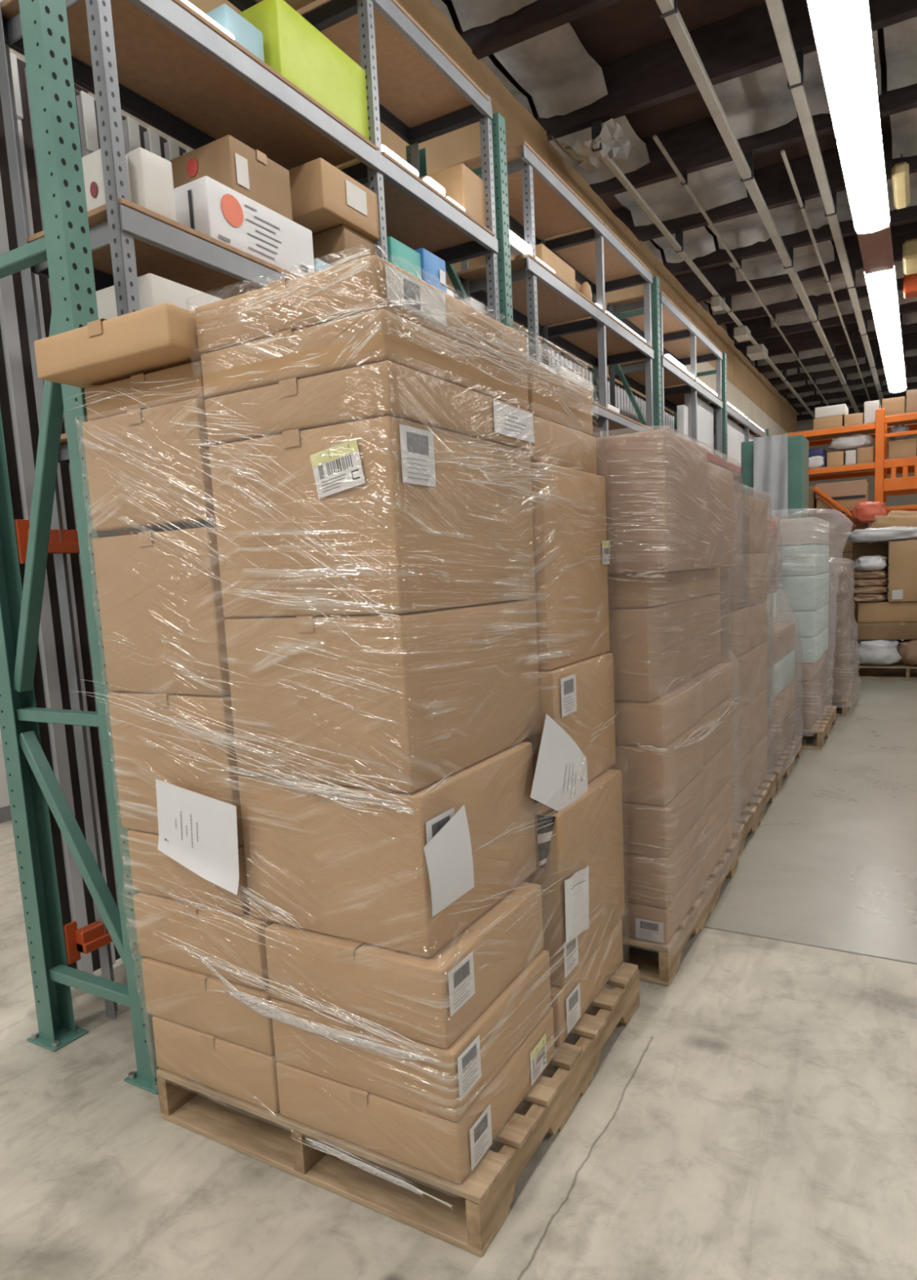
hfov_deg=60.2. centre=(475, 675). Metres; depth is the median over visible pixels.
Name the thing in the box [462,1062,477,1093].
print
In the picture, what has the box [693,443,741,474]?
beam
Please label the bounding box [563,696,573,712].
print
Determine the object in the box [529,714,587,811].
paper sheet
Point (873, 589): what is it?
bundle
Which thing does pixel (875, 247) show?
board
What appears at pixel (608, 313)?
tube light
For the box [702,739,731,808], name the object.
cardboard box
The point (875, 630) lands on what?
cardboard box
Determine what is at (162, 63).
metal shelving
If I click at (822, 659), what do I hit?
cardboard box
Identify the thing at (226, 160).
cardboard box
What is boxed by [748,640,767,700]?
cardboard box
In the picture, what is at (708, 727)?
film
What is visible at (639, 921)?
cardboard box
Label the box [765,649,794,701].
cardboard box
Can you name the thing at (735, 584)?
cardboard box
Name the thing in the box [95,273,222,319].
cardboard box
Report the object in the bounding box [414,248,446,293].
cardboard box
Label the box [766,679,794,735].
cardboard box
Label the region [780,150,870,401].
conduit
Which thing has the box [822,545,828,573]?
cardboard box
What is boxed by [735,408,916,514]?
rack
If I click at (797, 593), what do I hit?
cardboard box
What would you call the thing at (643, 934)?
print
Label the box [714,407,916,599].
wall
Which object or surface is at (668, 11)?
conduit
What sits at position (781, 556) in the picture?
film
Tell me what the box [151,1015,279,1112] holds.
cardboard box
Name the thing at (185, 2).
tube light
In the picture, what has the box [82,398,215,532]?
cardboard box
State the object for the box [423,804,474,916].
paper sheet
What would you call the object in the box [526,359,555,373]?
cardboard box
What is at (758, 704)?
cardboard box
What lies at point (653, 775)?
cardboard box
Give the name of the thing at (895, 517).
tarpaulin
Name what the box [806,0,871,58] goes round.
strip light
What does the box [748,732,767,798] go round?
cardboard box
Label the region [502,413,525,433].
print
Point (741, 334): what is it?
junction box
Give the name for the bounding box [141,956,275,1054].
cardboard box
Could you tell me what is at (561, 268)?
cardboard box
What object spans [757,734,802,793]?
wooden pallet
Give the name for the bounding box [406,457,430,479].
print
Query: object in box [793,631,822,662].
cardboard box
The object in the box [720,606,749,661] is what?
cardboard box
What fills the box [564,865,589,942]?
paper sheet
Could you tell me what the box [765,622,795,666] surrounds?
cardboard box
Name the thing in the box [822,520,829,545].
cardboard box
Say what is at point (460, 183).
cardboard box
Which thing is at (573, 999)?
cardboard box
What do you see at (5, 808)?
wall
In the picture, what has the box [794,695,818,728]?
cardboard box
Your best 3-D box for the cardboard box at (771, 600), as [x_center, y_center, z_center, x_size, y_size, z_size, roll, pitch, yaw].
[1.809,-0.439,5.471,0.373,0.220,1.043,1,8,29]
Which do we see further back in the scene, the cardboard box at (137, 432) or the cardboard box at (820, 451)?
the cardboard box at (820, 451)
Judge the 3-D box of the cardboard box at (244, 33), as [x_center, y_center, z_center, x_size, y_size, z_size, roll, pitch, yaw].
[-0.925,-2.142,2.764,0.348,0.166,0.178,1,8,29]
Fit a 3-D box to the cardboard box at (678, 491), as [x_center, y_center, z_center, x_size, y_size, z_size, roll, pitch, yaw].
[0.519,-0.604,2.903,0.540,0.455,0.591,1,8,29]
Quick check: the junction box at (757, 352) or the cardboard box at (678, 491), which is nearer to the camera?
the cardboard box at (678, 491)
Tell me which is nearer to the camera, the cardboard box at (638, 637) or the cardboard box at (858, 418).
the cardboard box at (638, 637)
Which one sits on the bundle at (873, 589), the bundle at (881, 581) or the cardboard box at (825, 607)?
the bundle at (881, 581)
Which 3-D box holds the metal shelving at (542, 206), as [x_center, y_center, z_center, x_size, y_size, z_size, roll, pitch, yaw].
[0.733,-1.228,5.731,0.486,3.820,2.390,1,8,29]
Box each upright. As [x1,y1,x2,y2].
[0,0,159,1094]
[405,112,513,329]
[591,276,662,430]
[673,352,727,470]
[764,428,768,435]
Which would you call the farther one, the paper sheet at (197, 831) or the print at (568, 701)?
the print at (568, 701)
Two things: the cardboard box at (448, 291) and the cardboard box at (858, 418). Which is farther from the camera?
the cardboard box at (858, 418)
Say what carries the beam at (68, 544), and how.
attached to the upright at (33, 785)
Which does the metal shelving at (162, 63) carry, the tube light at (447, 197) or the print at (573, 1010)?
the tube light at (447, 197)
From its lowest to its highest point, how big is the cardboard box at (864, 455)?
0.217 m
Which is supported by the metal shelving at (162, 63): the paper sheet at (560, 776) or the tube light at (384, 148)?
the tube light at (384, 148)
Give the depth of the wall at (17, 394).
2.95 m
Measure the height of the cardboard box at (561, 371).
0.177 m
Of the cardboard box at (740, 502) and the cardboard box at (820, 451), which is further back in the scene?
the cardboard box at (820, 451)
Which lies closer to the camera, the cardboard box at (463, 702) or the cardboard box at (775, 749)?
the cardboard box at (463, 702)
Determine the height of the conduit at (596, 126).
0.211 m
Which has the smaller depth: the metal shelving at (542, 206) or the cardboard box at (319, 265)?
the cardboard box at (319, 265)
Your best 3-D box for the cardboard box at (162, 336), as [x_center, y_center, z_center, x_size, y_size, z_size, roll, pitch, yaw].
[-0.799,-0.802,1.998,0.478,0.096,0.361,1,8,28]
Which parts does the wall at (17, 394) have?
kraft panel, kraft panel, kraft panel, kraft panel, kraft panel, cream panel, kraft panel, kraft panel, kraft panel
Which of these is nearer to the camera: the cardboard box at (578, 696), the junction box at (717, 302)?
the cardboard box at (578, 696)
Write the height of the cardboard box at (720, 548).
0.420 m
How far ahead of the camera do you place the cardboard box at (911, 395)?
10.65 m
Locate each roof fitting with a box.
[891,154,910,209]
[902,238,916,275]
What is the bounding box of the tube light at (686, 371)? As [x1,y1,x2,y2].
[684,370,717,395]
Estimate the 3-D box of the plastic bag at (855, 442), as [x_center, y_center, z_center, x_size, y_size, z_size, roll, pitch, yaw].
[5.327,-3.305,11.208,0.593,0.198,0.416,1,8,29]
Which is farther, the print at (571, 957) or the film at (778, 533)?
the film at (778, 533)
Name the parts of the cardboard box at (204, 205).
black panel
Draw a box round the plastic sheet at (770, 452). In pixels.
[753,433,787,519]
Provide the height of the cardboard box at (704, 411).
0.557 m
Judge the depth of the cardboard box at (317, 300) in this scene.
1.67 m
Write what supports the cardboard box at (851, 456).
on the rack
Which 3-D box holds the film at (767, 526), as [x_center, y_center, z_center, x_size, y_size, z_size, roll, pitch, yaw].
[1.072,-0.161,4.529,1.069,1.740,1.183,1,8,29]
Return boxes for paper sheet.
[155,778,239,894]
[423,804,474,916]
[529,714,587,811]
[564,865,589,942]
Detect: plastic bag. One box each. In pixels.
[808,455,823,467]
[827,434,873,451]
[839,526,916,542]
[851,639,902,665]
[853,555,888,571]
[888,424,910,440]
[897,639,916,665]
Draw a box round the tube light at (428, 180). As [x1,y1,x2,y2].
[422,176,444,195]
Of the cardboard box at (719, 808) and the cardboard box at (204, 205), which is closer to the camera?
the cardboard box at (204, 205)
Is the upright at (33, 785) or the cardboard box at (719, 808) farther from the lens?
the cardboard box at (719, 808)
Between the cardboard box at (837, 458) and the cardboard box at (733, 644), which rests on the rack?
the cardboard box at (837, 458)
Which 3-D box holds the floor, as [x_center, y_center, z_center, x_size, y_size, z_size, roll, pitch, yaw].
[3.647,0.128,9.552,15.000,0.120,28.000,1,8,29]
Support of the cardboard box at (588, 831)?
on the cardboard box at (573, 999)
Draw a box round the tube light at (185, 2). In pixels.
[181,0,234,39]
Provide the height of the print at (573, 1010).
0.037 m
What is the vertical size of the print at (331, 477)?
0.056 m
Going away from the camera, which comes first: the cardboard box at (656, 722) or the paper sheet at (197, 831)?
the paper sheet at (197, 831)
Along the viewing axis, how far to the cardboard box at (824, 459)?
11.29 m
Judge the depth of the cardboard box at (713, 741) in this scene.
3.40 m
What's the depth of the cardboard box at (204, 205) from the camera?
2.61 m
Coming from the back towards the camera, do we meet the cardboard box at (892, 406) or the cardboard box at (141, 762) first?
the cardboard box at (892, 406)
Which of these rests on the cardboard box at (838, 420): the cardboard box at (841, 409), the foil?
the cardboard box at (841, 409)
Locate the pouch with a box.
[536,813,555,867]
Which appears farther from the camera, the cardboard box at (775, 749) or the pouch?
the cardboard box at (775, 749)
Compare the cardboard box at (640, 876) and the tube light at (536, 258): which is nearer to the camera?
the cardboard box at (640, 876)
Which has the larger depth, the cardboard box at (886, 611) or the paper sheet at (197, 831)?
the cardboard box at (886, 611)
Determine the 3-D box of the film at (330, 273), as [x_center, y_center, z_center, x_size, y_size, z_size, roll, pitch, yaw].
[-0.307,-0.814,2.289,1.001,0.218,1.237,1,8,29]
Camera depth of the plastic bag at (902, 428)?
10.85 m
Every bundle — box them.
[850,569,887,579]
[850,577,888,586]
[850,585,888,594]
[850,592,888,601]
[851,501,887,523]
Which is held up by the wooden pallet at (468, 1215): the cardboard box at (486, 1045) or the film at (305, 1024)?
the film at (305, 1024)
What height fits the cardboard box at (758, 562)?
0.280 m
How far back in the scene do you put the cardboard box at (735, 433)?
9.65 m
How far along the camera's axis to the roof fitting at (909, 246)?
8.60 m
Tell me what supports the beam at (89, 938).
attached to the upright at (33, 785)
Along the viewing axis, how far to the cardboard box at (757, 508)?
4.39 m
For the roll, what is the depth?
5.32 m
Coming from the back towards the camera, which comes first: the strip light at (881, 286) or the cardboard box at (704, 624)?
the strip light at (881, 286)
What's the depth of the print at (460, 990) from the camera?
1.71 m
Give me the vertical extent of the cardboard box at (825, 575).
0.269 m
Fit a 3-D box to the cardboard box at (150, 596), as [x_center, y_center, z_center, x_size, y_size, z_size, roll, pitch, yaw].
[-0.681,-0.190,2.203,0.434,0.407,0.518,1,8,29]
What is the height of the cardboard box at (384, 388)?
0.105 m
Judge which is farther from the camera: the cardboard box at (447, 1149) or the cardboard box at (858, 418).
the cardboard box at (858, 418)
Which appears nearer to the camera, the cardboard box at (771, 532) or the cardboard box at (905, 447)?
the cardboard box at (771, 532)
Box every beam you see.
[14,519,138,564]
[63,920,112,964]
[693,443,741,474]
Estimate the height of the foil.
0.169 m
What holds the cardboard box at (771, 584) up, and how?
on the cardboard box at (771, 600)
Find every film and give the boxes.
[88,323,616,1194]
[138,259,585,395]
[604,441,735,897]
[721,525,769,793]
[766,532,795,760]
[776,533,848,697]
[828,557,858,685]
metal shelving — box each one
[0,0,499,1019]
[448,140,653,437]
[606,291,723,467]
[713,404,766,491]
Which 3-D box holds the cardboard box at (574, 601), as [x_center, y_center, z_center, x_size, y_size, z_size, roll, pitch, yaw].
[0.102,-0.337,2.511,0.508,0.575,0.504,1,8,29]
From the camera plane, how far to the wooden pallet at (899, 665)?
9.45 m
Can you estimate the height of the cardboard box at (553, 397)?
0.145 m
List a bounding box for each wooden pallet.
[155,961,639,1256]
[622,839,738,986]
[731,773,775,858]
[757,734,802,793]
[788,705,836,749]
[825,684,855,716]
[850,660,916,679]
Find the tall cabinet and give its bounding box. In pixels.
[741,435,808,519]
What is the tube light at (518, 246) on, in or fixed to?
attached to the metal shelving at (542, 206)
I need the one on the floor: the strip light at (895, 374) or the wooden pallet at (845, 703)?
the wooden pallet at (845, 703)
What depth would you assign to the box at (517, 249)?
4.38 m
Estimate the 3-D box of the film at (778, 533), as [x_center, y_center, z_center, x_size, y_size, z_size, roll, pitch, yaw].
[1.677,-0.284,5.578,1.094,1.700,1.162,1,8,29]
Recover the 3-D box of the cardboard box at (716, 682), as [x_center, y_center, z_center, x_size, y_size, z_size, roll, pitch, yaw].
[0.836,0.049,3.516,0.475,0.154,0.579,1,8,29]
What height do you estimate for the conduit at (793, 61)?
0.212 m
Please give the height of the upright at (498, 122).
3.800 m
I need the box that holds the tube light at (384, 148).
[381,144,418,176]
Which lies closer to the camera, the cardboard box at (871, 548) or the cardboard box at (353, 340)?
the cardboard box at (353, 340)
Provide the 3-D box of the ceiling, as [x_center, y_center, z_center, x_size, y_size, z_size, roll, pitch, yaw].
[3.397,-5.029,8.888,15.000,0.430,28.000,1,8,29]
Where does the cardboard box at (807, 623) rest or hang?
on the cardboard box at (807, 649)
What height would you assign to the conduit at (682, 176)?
0.103 m
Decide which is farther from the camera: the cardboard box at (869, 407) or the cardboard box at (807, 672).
the cardboard box at (869, 407)
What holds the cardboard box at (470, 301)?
on the metal shelving at (162, 63)
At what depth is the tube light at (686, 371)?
7.99 m
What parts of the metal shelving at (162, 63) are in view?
post, post, post, post, post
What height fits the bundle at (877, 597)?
0.099 m
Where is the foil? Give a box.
[551,118,632,173]
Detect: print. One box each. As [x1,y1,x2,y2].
[317,464,345,492]
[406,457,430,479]
[453,982,469,1008]
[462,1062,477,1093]
[474,1133,488,1162]
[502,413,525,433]
[532,1059,541,1079]
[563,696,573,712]
[566,951,575,973]
[568,1005,577,1028]
[639,929,658,939]
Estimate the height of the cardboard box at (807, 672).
0.135 m
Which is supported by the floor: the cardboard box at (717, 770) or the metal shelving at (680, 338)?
the metal shelving at (680, 338)
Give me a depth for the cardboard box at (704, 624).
3.37 m
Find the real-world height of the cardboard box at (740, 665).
0.280 m
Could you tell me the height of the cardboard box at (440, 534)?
0.398 m
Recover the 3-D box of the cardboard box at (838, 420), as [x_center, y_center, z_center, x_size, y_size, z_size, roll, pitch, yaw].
[5.102,-3.606,11.392,0.382,0.157,0.498,1,8,29]
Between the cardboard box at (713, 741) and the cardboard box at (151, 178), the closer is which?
the cardboard box at (151, 178)
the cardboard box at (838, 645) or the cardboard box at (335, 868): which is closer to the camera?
the cardboard box at (335, 868)
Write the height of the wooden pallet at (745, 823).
0.143 m
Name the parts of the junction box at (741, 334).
plate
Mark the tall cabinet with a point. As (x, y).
(797, 445)
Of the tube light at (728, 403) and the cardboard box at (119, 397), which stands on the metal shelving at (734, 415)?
the tube light at (728, 403)
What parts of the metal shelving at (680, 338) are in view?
post, post, post, post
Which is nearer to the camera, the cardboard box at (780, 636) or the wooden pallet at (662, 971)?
the wooden pallet at (662, 971)
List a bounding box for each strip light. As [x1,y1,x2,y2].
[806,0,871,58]
[818,37,880,142]
[835,126,889,233]
[863,265,899,329]
[875,323,903,364]
[883,360,906,392]
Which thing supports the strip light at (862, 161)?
hanging from the ceiling
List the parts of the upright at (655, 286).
post, post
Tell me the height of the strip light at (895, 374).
0.782 m
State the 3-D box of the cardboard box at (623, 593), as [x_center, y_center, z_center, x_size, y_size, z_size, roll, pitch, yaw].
[0.520,-0.325,2.971,0.441,0.115,0.564,1,8,29]
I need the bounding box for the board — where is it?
[857,222,893,274]
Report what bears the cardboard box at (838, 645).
on the cardboard box at (836, 687)
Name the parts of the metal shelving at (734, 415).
post, post, post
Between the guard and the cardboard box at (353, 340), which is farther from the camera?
the guard
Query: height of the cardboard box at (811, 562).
0.225 m
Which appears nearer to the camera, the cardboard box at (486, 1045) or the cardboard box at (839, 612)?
the cardboard box at (486, 1045)
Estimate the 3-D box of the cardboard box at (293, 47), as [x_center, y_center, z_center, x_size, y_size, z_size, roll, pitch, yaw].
[-0.711,-2.257,3.070,0.358,0.296,0.528,1,8,29]
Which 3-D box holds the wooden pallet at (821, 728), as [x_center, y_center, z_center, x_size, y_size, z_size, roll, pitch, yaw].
[2.482,0.408,6.776,1.032,0.143,1.160,1,8,29]
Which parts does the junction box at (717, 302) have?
plate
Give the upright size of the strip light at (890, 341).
0.782 m
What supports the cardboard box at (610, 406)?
on the metal shelving at (542, 206)
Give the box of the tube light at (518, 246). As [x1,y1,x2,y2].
[509,230,532,256]
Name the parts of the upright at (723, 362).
post, post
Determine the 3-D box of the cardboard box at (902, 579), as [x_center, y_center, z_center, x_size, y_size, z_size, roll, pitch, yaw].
[5.325,-1.239,9.255,0.840,0.699,0.711,1,8,29]
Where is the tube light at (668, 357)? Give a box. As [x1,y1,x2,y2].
[664,353,685,371]
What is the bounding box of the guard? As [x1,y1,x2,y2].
[902,273,916,298]
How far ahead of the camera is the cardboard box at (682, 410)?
7.66 m
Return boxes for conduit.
[591,119,814,418]
[652,134,828,405]
[655,0,858,413]
[764,0,883,407]
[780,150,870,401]
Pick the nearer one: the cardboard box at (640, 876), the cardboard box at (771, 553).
the cardboard box at (640, 876)
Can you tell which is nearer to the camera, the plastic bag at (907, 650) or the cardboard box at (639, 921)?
the cardboard box at (639, 921)
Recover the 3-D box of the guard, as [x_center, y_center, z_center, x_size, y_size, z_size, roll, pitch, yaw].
[5.366,-4.798,9.491,0.390,0.390,0.300,1,8,29]
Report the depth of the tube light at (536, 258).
4.68 m
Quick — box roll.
[579,281,591,301]
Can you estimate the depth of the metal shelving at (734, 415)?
10.06 m
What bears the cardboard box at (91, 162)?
on the metal shelving at (162, 63)
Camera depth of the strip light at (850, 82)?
5.31 m
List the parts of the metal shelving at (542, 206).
post, post, post, post, post, post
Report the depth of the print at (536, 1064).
2.03 m
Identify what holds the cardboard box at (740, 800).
on the wooden pallet at (745, 823)
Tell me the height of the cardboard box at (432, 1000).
0.183 m
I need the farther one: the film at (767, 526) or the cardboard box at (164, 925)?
the film at (767, 526)
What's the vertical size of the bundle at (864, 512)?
0.276 m
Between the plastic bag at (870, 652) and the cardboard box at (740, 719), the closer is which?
the cardboard box at (740, 719)
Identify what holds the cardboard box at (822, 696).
on the wooden pallet at (821, 728)
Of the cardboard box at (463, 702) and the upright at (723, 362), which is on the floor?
the upright at (723, 362)
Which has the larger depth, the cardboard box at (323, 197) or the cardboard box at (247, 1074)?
the cardboard box at (323, 197)
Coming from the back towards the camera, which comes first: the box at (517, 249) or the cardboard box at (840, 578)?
the cardboard box at (840, 578)
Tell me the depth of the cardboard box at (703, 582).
3.34 m
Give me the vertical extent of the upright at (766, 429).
3.300 m
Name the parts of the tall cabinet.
door, door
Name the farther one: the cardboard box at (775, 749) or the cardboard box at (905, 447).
the cardboard box at (905, 447)
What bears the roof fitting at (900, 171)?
hanging from the ceiling
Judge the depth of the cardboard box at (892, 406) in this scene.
10.76 m
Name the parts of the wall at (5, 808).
baseboard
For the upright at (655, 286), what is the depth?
6.60 m
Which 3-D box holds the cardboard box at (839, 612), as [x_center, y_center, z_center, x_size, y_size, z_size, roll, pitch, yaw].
[3.324,-0.592,7.738,0.581,0.300,0.953,1,8,29]
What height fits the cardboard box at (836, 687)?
0.305 m
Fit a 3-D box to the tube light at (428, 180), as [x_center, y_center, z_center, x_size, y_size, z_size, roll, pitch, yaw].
[-0.195,-2.240,3.646,0.064,0.066,0.140,1,8,29]
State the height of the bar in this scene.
0.562 m
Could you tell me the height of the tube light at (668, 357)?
0.076 m
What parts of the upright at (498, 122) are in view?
post, post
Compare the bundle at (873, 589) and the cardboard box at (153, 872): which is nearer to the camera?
the cardboard box at (153, 872)
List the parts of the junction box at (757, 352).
plate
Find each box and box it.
[34,302,204,388]
[81,148,132,211]
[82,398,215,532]
[84,360,210,421]
[92,527,240,696]
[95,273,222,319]
[107,691,244,846]
[125,146,177,222]
[127,829,249,914]
[133,891,274,990]
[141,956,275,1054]
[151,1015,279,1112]
[169,134,292,220]
[173,176,315,276]
[195,254,526,373]
[200,308,528,409]
[204,360,533,450]
[205,4,264,62]
[208,415,535,617]
[224,599,541,793]
[238,742,536,957]
[239,0,368,139]
[264,881,543,1048]
[270,949,551,1121]
[275,1007,554,1184]
[288,157,379,241]
[311,225,376,266]
[313,257,333,271]
[386,235,421,279]
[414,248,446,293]
[419,163,485,226]
[446,288,453,297]
[458,297,485,314]
[509,242,524,256]
[510,243,575,288]
[519,462,609,670]
[520,653,615,800]
[522,768,624,986]
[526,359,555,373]
[526,361,592,435]
[526,415,596,475]
[550,918,622,1045]
[551,365,590,390]
[594,400,619,413]
[595,429,707,574]
[604,600,691,702]
[607,570,689,608]
[607,719,703,805]
[613,680,702,747]
[620,857,704,942]
[622,768,703,857]
[623,813,704,907]
[676,404,688,440]
[676,568,719,598]
[684,393,713,454]
[686,593,720,677]
[688,662,730,715]
[701,696,731,764]
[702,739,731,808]
[702,777,731,851]
[703,816,732,881]
[705,462,733,568]
[706,553,749,612]
[710,295,723,311]
[715,413,755,467]
[719,650,749,715]
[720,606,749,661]
[729,702,749,771]
[730,752,750,825]
[733,325,751,342]
[733,491,748,553]
[743,496,766,553]
[746,343,768,360]
[746,600,766,649]
[748,553,766,605]
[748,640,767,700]
[748,687,767,751]
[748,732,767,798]
[760,536,776,565]
[764,592,776,626]
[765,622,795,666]
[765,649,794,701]
[766,519,776,537]
[766,564,776,594]
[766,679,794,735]
[767,544,822,576]
[767,708,794,768]
[773,517,823,546]
[773,607,822,636]
[774,573,822,611]
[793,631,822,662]
[794,658,818,681]
[794,672,818,706]
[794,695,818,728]
[808,448,826,457]
[808,455,826,468]
[808,486,817,516]
[813,415,844,429]
[814,404,848,418]
[814,479,867,515]
[817,687,825,715]
[818,651,825,671]
[818,665,825,693]
[820,572,828,605]
[821,603,828,629]
[821,626,827,653]
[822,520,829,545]
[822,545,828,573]
[824,656,849,699]
[825,626,850,666]
[826,451,844,466]
[826,596,850,634]
[827,561,851,601]
[844,413,863,426]
[844,449,857,464]
[851,541,888,597]
[855,621,916,639]
[857,446,875,463]
[857,599,916,622]
[863,400,880,423]
[881,395,905,415]
[888,438,916,458]
[888,540,916,601]
[906,389,916,413]
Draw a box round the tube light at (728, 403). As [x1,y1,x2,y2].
[726,401,744,416]
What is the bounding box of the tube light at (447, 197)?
[445,196,465,211]
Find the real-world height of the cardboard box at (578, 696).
0.380 m
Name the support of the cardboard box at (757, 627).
on the cardboard box at (757, 654)
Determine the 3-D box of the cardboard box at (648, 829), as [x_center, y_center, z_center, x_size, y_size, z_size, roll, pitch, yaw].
[0.580,0.496,3.066,0.489,0.185,0.563,1,8,29]
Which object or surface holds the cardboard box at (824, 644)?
on the cardboard box at (822, 659)
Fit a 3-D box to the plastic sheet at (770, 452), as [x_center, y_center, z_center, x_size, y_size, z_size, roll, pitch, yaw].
[3.117,-1.861,8.341,0.340,1.300,0.049,1,8,29]
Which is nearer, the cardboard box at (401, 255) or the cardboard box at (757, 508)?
the cardboard box at (401, 255)
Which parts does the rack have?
post, post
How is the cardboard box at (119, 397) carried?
on the cardboard box at (137, 432)
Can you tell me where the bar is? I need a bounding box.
[812,486,862,527]
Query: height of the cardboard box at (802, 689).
0.185 m
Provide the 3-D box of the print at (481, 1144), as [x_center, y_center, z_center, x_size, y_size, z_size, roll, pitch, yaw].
[0.014,1.059,1.778,0.001,0.035,0.064,1,8,29]
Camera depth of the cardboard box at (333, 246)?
3.13 m
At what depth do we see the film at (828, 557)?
7.21 m
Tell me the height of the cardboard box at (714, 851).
0.130 m
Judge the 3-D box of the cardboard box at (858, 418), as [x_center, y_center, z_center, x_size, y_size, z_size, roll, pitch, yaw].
[5.391,-3.599,11.229,0.238,0.157,0.499,1,8,29]
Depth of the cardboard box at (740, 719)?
4.09 m
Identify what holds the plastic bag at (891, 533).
on the cardboard box at (902, 579)
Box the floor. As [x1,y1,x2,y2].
[0,639,916,1279]
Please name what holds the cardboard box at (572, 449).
on the cardboard box at (574, 601)
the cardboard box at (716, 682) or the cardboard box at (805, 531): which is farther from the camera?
the cardboard box at (805, 531)
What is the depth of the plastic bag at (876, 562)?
9.24 m
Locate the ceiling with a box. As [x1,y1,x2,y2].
[74,0,916,421]
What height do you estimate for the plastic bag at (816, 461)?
0.167 m
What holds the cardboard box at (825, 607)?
on the cardboard box at (824, 644)
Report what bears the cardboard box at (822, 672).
on the cardboard box at (822, 696)
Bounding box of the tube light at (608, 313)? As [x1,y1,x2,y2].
[604,311,645,342]
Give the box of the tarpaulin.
[868,510,916,528]
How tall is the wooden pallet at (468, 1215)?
0.143 m
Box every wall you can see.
[0,0,796,974]
[0,48,673,823]
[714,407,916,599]
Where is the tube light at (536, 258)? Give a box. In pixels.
[535,257,555,273]
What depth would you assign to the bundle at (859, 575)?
9.28 m

